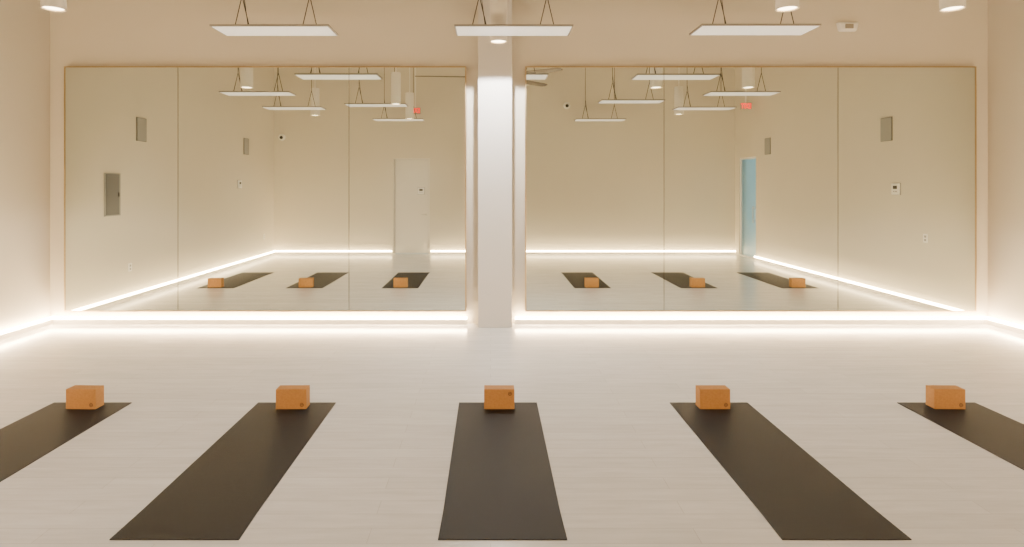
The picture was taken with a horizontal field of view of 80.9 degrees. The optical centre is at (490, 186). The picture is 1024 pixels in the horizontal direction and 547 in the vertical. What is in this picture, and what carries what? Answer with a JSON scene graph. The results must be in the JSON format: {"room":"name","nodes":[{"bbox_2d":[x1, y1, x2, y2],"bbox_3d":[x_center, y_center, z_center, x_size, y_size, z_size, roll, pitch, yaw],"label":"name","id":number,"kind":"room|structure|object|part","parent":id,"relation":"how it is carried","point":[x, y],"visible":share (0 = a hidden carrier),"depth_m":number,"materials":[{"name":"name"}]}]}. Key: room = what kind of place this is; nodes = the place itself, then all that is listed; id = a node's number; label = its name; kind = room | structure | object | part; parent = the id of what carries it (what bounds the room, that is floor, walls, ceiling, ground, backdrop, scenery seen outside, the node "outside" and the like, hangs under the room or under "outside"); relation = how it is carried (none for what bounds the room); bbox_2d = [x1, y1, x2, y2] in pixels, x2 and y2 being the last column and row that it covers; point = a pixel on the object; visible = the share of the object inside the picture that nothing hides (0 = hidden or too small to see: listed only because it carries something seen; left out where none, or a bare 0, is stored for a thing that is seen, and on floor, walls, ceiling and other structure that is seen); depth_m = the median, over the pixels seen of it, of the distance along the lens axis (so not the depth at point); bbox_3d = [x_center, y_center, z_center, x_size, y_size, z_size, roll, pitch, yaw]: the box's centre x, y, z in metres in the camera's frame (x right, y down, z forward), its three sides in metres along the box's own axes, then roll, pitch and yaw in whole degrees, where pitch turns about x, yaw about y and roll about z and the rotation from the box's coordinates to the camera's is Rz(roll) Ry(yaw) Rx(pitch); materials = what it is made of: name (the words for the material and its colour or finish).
{"room":"exercise studio","nodes":[
{"label":"exercise studio","id":0,"kind":"room"},
{"bbox_2d":[0,0,49,330],"bbox_3d":[-5.585,-0.700,3.535,0.200,4.800,7.870,0,0,0],"label":"wall","id":1,"kind":"structure","parent":0,"point":[24,26],"depth_m":7.06,"materials":[{"name":"paint"}]},
{"bbox_2d":[0,316,52,339],"bbox_3d":[-5.452,1.651,3.560,0.066,0.098,7.780,0,0,0],"label":"strip light","id":2,"kind":"object","parent":1,"relation":"attached to","point":[11,332],"visible":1,"depth_m":7.01,"materials":[{"name":"white plastic"}]},
{"bbox_2d":[478,0,511,327],"bbox_3d":[0.053,-0.700,7.362,0.411,4.800,0.215,0,0,0],"label":"wall column","id":3,"kind":"structure","parent":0,"point":[494,60],"depth_m":7.25,"materials":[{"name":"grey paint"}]},
{"bbox_2d":[0,324,1023,546],"bbox_3d":[0.352,1.775,3.535,12.075,0.150,8.270,0,0,0],"label":"floor","id":4,"kind":"structure","parent":0,"point":[628,470],"depth_m":4.46,"materials":[{"name":"beige wood"}]},
{"bbox_2d":[0,402,131,481],"bbox_3d":[-3.130,1.697,3.804,0.623,0.005,1.835,0,0,0],"label":"yoga mat","id":5,"kind":"object","parent":4,"relation":"on","point":[24,441],"visible":0.94,"depth_m":4.18,"materials":[{"name":"rubber"}]},
{"bbox_2d":[66,385,103,408],"bbox_3d":[-3.125,1.619,4.625,0.232,0.152,0.101,0,0,2],"label":"block","id":6,"kind":"object","parent":5,"relation":"on","point":[77,396],"visible":1,"depth_m":4.58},
{"bbox_2d":[109,402,335,539],"bbox_3d":[-1.523,1.697,3.804,0.623,0.005,1.835,0,0,0],"label":"yoga mat","id":7,"kind":"object","parent":4,"relation":"on","point":[218,496],"visible":0.98,"depth_m":3.46,"materials":[{"name":"rubber"}]},
{"bbox_2d":[276,385,309,408],"bbox_3d":[-1.523,1.619,4.625,0.232,0.152,0.101,0,0,-1],"label":"block","id":8,"kind":"object","parent":7,"relation":"on","point":[287,396],"visible":1,"depth_m":4.58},
{"bbox_2d":[438,402,566,539],"bbox_3d":[0.058,1.697,3.804,0.623,0.005,1.835,0,0,0],"label":"yoga mat","id":9,"kind":"object","parent":4,"relation":"on","point":[500,484],"visible":0.99,"depth_m":3.46,"materials":[{"name":"rubber"}]},
{"bbox_2d":[484,385,513,408],"bbox_3d":[0.066,1.619,4.625,0.232,0.152,0.101,0,0,0],"label":"block","id":10,"kind":"object","parent":9,"relation":"on","point":[495,396],"visible":1,"depth_m":4.58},
{"bbox_2d":[670,402,911,539],"bbox_3d":[1.715,1.697,3.804,0.623,0.005,1.835,0,0,0],"label":"yoga mat","id":11,"kind":"object","parent":4,"relation":"on","point":[800,499],"visible":0.99,"depth_m":3.46,"materials":[{"name":"rubber"}]},
{"bbox_2d":[696,385,729,408],"bbox_3d":[1.712,1.619,4.625,0.232,0.152,0.101,0,0,-1],"label":"block","id":12,"kind":"object","parent":11,"relation":"on","point":[707,396],"visible":1,"depth_m":4.58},
{"bbox_2d":[897,402,1023,469],"bbox_3d":[3.505,1.697,3.804,0.623,0.005,1.835,0,0,0],"label":"yoga mat","id":13,"kind":"object","parent":4,"relation":"on","point":[1002,436],"visible":0.94,"depth_m":4.25,"materials":[{"name":"rubber"}]},
{"bbox_2d":[926,385,964,408],"bbox_3d":[3.505,1.619,4.625,0.232,0.152,0.101,0,0,2],"label":"block","id":14,"kind":"object","parent":13,"relation":"on","point":[937,396],"visible":1,"depth_m":4.58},
{"bbox_2d":[50,0,987,323],"bbox_3d":[0.352,-0.700,7.570,12.075,4.800,0.200,0,0,0],"label":"wall","id":15,"kind":"structure","parent":0,"point":[90,32],"depth_m":7.47,"materials":[{"name":"paint"}]},
{"bbox_2d":[52,316,466,323],"bbox_3d":[-2.854,1.651,7.437,5.121,0.098,0.066,0,0,0],"label":"strip light","id":16,"kind":"object","parent":15,"relation":"attached to","point":[56,319],"visible":1,"depth_m":7.42,"materials":[{"name":"white plastic"}]},
{"bbox_2d":[52,316,466,318],"bbox_3d":[-2.854,1.620,7.422,5.121,0.036,0.036,0,0,0],"label":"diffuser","id":17,"kind":"object","parent":16,"relation":"attached to","point":[54,317],"depth_m":7.41,"materials":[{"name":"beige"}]},
{"bbox_3d":[-2.854,1.668,7.444,5.121,0.064,0.051,0,0,0],"label":"rail","id":18,"kind":"part","parent":16,"relation":"part of","materials":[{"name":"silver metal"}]},
{"bbox_2d":[64,66,466,311],"bbox_3d":[-2.779,0.025,7.433,4.960,3.026,0.075,0,0,0],"label":"wall mirror","id":19,"kind":"object","parent":15,"relation":"attached to","point":[187,188],"visible":1,"depth_m":7.40,"materials":[{"name":"grey mirror"}]},
{"bbox_3d":[-4.552,0.025,7.404,1.386,2.998,0.008,0,0,0],"label":"mirror panel","id":20,"kind":"part","parent":19,"relation":"part of","materials":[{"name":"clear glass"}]},
{"bbox_3d":[-2.801,0.025,7.404,2.102,2.998,0.008,0,0,0],"label":"mirror panel","id":21,"kind":"part","parent":19,"relation":"part of","materials":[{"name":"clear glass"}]},
{"bbox_3d":[-1.028,0.025,7.404,1.429,2.998,0.008,0,0,0],"label":"mirror panel","id":22,"kind":"part","parent":19,"relation":"part of","materials":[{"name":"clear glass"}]},
{"bbox_2d":[525,66,976,311],"bbox_3d":[3.208,0.025,7.433,5.564,3.026,0.075,0,0,0],"label":"wall mirror","id":23,"kind":"object","parent":15,"relation":"attached to","point":[648,188],"visible":1,"depth_m":7.40,"materials":[{"name":"grey mirror"}]},
{"bbox_3d":[1.288,0.025,7.404,1.694,2.998,0.008,0,0,0],"label":"mirror panel","id":24,"kind":"part","parent":23,"relation":"part of","materials":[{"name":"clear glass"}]},
{"bbox_3d":[3.212,0.025,7.404,2.139,2.998,0.008,0,0,0],"label":"mirror panel","id":25,"kind":"part","parent":23,"relation":"part of","materials":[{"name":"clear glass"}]},
{"bbox_3d":[5.132,0.025,7.404,1.688,2.998,0.008,0,0,0],"label":"mirror panel","id":26,"kind":"part","parent":23,"relation":"part of","materials":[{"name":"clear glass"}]},
{"bbox_2d":[515,316,986,323],"bbox_3d":[3.213,1.651,7.437,5.815,0.098,0.066,0,0,0],"label":"strip light","id":27,"kind":"object","parent":15,"relation":"attached to","point":[518,319],"visible":1,"depth_m":7.42,"materials":[{"name":"glowing white plastic diffuser"}]},
{"bbox_3d":[3.213,1.668,7.444,5.815,0.064,0.051,0,0,0],"label":"rail","id":28,"kind":"part","parent":27,"relation":"part of","materials":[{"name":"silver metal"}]},
{"bbox_2d":[515,316,986,318],"bbox_3d":[3.213,1.620,7.422,5.815,0.036,0.036,0,0,0],"label":"diffuser","id":29,"kind":"object","parent":27,"relation":"attached to","point":[516,317],"depth_m":7.41,"materials":[{"name":"beige plastic"}]},
{"bbox_2d":[836,22,858,31],"bbox_3d":[4.430,-1.988,7.434,0.267,0.116,0.072,0,0,0],"label":"fire alarm strobe","id":30,"kind":"object","parent":15,"relation":"attached to","point":[841,26],"visible":1,"depth_m":7.41,"materials":[{"name":"white plastic"}]},
{"bbox_2d":[988,0,1023,325],"bbox_3d":[6.290,-0.700,3.535,0.200,4.800,7.870,0,0,0],"label":"wall","id":31,"kind":"structure","parent":0,"point":[1005,17],"depth_m":7.20,"materials":[{"name":"paint"}]},
{"bbox_2d":[985,316,1023,334],"bbox_3d":[6.157,1.651,4.150,0.066,0.098,6.600,0,0,0],"label":"strip light","id":32,"kind":"object","parent":31,"relation":"attached to","point":[994,322],"visible":1,"depth_m":7.15,"materials":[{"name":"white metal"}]},
{"bbox_2d":[985,316,1023,328],"bbox_3d":[6.142,1.620,4.150,0.036,0.036,6.600,0,0,0],"label":"diffuser","id":33,"kind":"object","parent":32,"relation":"attached to","point":[998,322],"depth_m":7.18,"materials":[{"name":"beige plastic"}]},
{"bbox_3d":[0.353,-3.175,3.535,12.075,0.150,8.270,0,0,0],"label":"ceiling","id":34,"kind":"structure","parent":0,"visible":0},
{"bbox_2d":[40,0,66,11],"bbox_3d":[-3.860,-2.335,5.300,0.190,1.530,0.190,0,0,0],"label":"pendant light","id":35,"kind":"object","parent":34,"relation":"hanging from","point":[49,5],"visible":1,"depth_m":5.26,"materials":[{"name":"white"}]},
{"bbox_2d":[209,0,337,35],"bbox_3d":[-2.190,-2.343,6.120,1.180,1.514,0.380,0,0,0],"label":"heater","id":36,"kind":"object","parent":34,"relation":"hanging from","point":[235,29],"visible":1,"depth_m":6.08,"materials":[{"name":"silver metal"}]},
{"bbox_2d":[490,0,506,43],"bbox_3d":[0.085,-2.335,6.500,0.190,1.530,0.190,0,0,0],"label":"pendant light","id":37,"kind":"object","parent":34,"relation":"hanging from","point":[498,8],"visible":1,"depth_m":6.42,"materials":[{"name":"beige"}]},
{"bbox_2d":[454,0,573,35],"bbox_3d":[0.230,-2.343,6.120,1.180,1.514,0.380,0,0,0],"label":"heater","id":38,"kind":"object","parent":34,"relation":"hanging from","point":[472,29],"visible":1,"depth_m":6.08,"materials":[{"name":"silver metal"}]},
{"bbox_2d":[689,0,820,34],"bbox_3d":[2.670,-2.343,6.100,1.180,1.514,0.380,0,0,0],"label":"heater","id":39,"kind":"object","parent":34,"relation":"hanging from","point":[703,29],"visible":0.98,"depth_m":6.04,"materials":[{"name":"silver metal"}]},
{"bbox_2d":[775,0,798,11],"bbox_3d":[2.620,-2.335,5.300,0.190,1.530,0.190,0,0,0],"label":"pendant light","id":40,"kind":"object","parent":34,"relation":"hanging from","point":[780,5],"visible":1,"depth_m":5.26,"materials":[{"name":"beige"}]},
{"bbox_2d":[939,0,965,11],"bbox_3d":[4.080,-2.335,5.300,0.190,1.530,0.190,0,0,0],"label":"pendant light","id":41,"kind":"object","parent":34,"relation":"hanging from","point":[944,5],"visible":1,"depth_m":5.26,"materials":[{"name":"beige"}]}
]}

